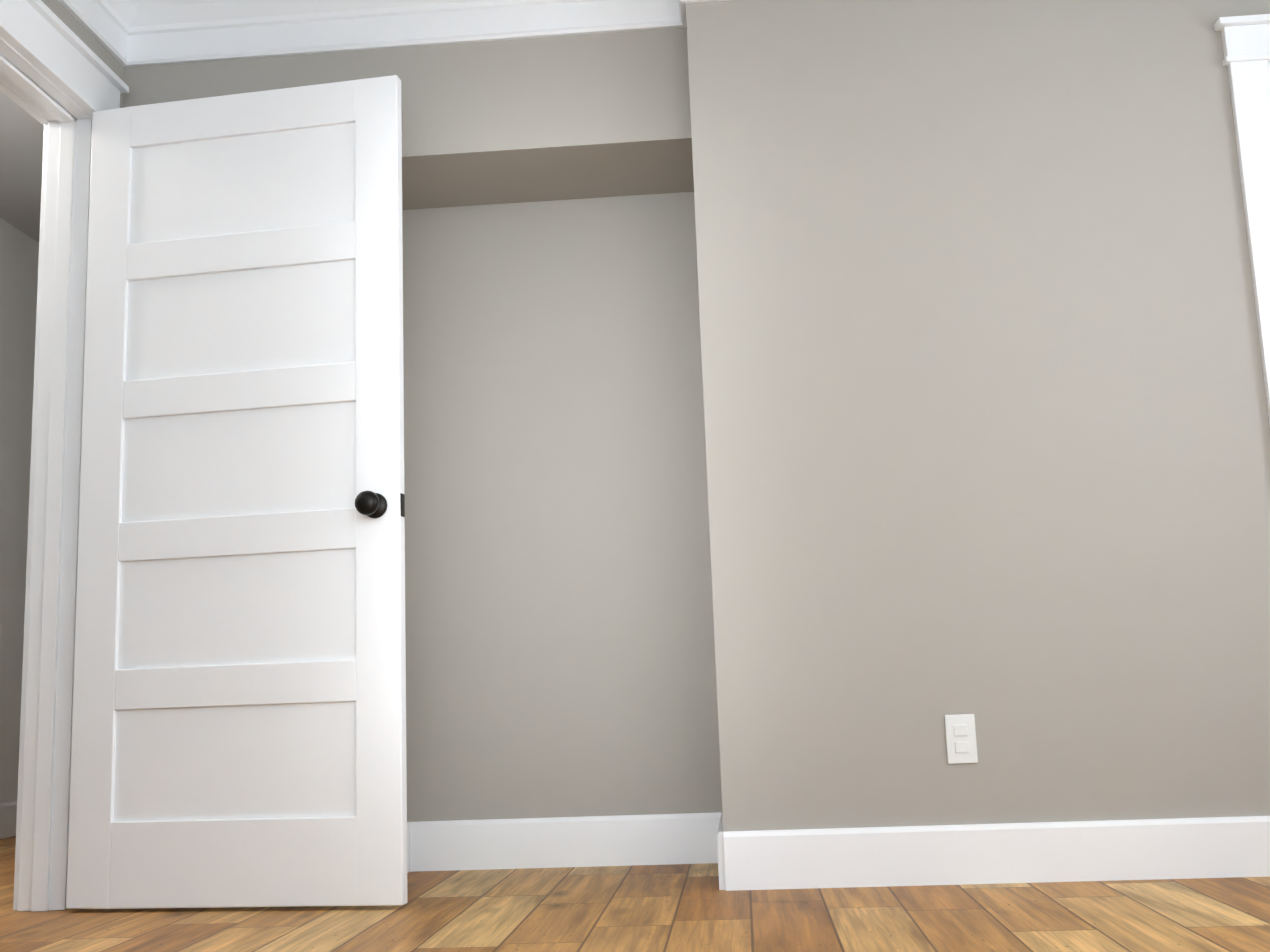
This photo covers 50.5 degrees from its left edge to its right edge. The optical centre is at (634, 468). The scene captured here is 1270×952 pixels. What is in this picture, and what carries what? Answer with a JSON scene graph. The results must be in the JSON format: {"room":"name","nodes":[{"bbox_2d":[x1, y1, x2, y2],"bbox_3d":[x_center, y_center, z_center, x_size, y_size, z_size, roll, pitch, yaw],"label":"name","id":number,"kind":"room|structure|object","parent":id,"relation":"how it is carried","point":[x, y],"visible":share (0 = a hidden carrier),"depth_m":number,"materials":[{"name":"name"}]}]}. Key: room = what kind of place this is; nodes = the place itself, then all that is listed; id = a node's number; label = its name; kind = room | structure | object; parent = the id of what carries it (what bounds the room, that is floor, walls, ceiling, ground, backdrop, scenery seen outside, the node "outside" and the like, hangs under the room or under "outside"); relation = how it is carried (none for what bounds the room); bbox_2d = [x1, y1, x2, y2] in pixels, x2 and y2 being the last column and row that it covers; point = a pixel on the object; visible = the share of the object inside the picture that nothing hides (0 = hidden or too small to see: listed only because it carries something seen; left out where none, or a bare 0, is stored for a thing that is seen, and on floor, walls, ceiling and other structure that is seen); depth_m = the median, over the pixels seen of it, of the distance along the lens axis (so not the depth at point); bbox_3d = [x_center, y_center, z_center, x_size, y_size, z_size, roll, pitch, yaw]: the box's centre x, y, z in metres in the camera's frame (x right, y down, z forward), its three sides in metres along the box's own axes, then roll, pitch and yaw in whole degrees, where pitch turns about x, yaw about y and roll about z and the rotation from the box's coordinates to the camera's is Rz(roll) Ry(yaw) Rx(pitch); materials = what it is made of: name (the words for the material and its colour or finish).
{"room":"empty bedroom","nodes":[
{"label":"empty bedroom","id":0,"kind":"room"},
{"bbox_2d":[0,218,38,802],"bbox_3d":[-2.595,0.278,5.790,0.120,2.500,2.180,-3,-10,4],"label":"wall","id":1,"kind":"structure","parent":0,"point":[19,255],"depth_m":5.55,"materials":[{"name":"grey paint"}]},
{"bbox_2d":[0,801,16,838],"bbox_3d":[-2.482,1.447,5.632,0.016,0.135,2.090,-3,-10,4],"label":"baseboard","id":2,"kind":"structure","parent":1,"relation":"attached to","point":[8,815],"depth_m":5.36,"materials":[{"name":"white wood"}]},
{"bbox_2d":[0,91,43,241],"bbox_3d":[-0.911,-1.500,3.501,7.115,0.120,7.240,-3,-10,4],"label":"ceiling","id":3,"kind":"structure","parent":0,"point":[21,143],"depth_m":5.05,"materials":[{"name":"paint"}]},
{"bbox_2d":[41,0,123,107],"bbox_3d":[-1.399,0.051,4.703,0.120,2.500,4.205,-3,-10,4],"label":"wall","id":4,"kind":"structure","parent":0,"point":[58,9],"depth_m":3.62,"materials":[{"name":"paint"}]},
{"bbox_2d":[0,0,128,911],"bbox_3d":[-1.523,-0.072,3.049,0.204,2.198,1.116,-3,-10,4],"label":"door frame","id":5,"kind":"structure","parent":4,"relation":"attached to","point":[61,81],"depth_m":3.44,"materials":[{"name":"white wood"}]},
{"bbox_2d":[66,75,406,908],"bbox_3d":[-0.989,0.031,3.348,0.862,2.040,0.177,-4,-10,10],"label":"entry door","id":6,"kind":"structure","parent":4,"relation":"in","point":[238,729],"depth_m":3.32,"materials":[{"name":"white wood"}]},
{"bbox_2d":[123,27,693,209],"bbox_3d":[-0.599,-0.120,3.867,1.610,2.500,0.520,-3,-10,4],"label":"wall","id":7,"kind":"structure","parent":0,"point":[598,115],"depth_m":3.75,"materials":[{"name":"paint"}]},
{"bbox_2d":[402,192,721,821],"bbox_3d":[-0.225,0.162,3.994,0.910,1.960,0.120,-3,-10,4],"label":"wall","id":8,"kind":"structure","parent":0,"point":[560,640],"depth_m":3.94,"materials":[{"name":"paint"}]},
{"bbox_2d":[0,836,1269,951],"bbox_3d":[-0.030,0.944,2.425,5.445,0.120,6.060,-3,-10,4],"label":"floor","id":9,"kind":"structure","parent":0,"point":[669,908],"depth_m":2.84,"materials":[{"name":"brown wood"}]},
{"bbox_2d":[686,0,772,831],"bbox_3d":[0.314,-0.054,4.455,0.120,2.500,2.100,-3,-10,4],"label":"wall","id":10,"kind":"structure","parent":0,"point":[741,700],"depth_m":3.40,"materials":[{"name":"paint"}]},
{"bbox_2d":[730,0,1269,829],"bbox_3d":[1.353,-0.271,3.401,2.120,2.500,0.120,-3,-10,4],"label":"wall","id":11,"kind":"structure","parent":0,"point":[1010,422],"depth_m":3.35,"materials":[{"name":"paint"}]},
{"bbox_2d":[58,0,725,67],"bbox_3d":[0.385,-1.661,1.823,4.010,0.215,3.850,-3,-10,4],"label":"crown molding","id":12,"kind":"structure","parent":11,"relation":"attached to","point":[130,33],"depth_m":3.78,"materials":[{"name":"white wood"}]},
{"bbox_2d":[407,812,1269,890],"bbox_3d":[0.121,0.990,3.490,2.990,0.135,0.546,-3,-10,4],"label":"baseboard","id":13,"kind":"structure","parent":11,"relation":"attached to","point":[1150,849],"depth_m":3.19,"materials":[{"name":"white wood"}]},
{"bbox_2d":[945,714,977,763],"bbox_3d":[0.783,0.650,3.229,0.070,0.115,0.008,-3,-10,4],"label":"outlet","id":14,"kind":"object","parent":11,"relation":"attached to","point":[961,738],"visible":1,"depth_m":3.23,"materials":[{"name":"white plastic"}]},
{"bbox_2d":[1214,14,1269,424],"bbox_3d":[2.032,-0.115,3.322,0.994,2.118,0.204,-3,-10,4],"label":"trim","id":15,"kind":"structure","parent":11,"relation":"attached to","point":[1246,45],"depth_m":3.40,"materials":[{"name":"white wood"}]}
]}

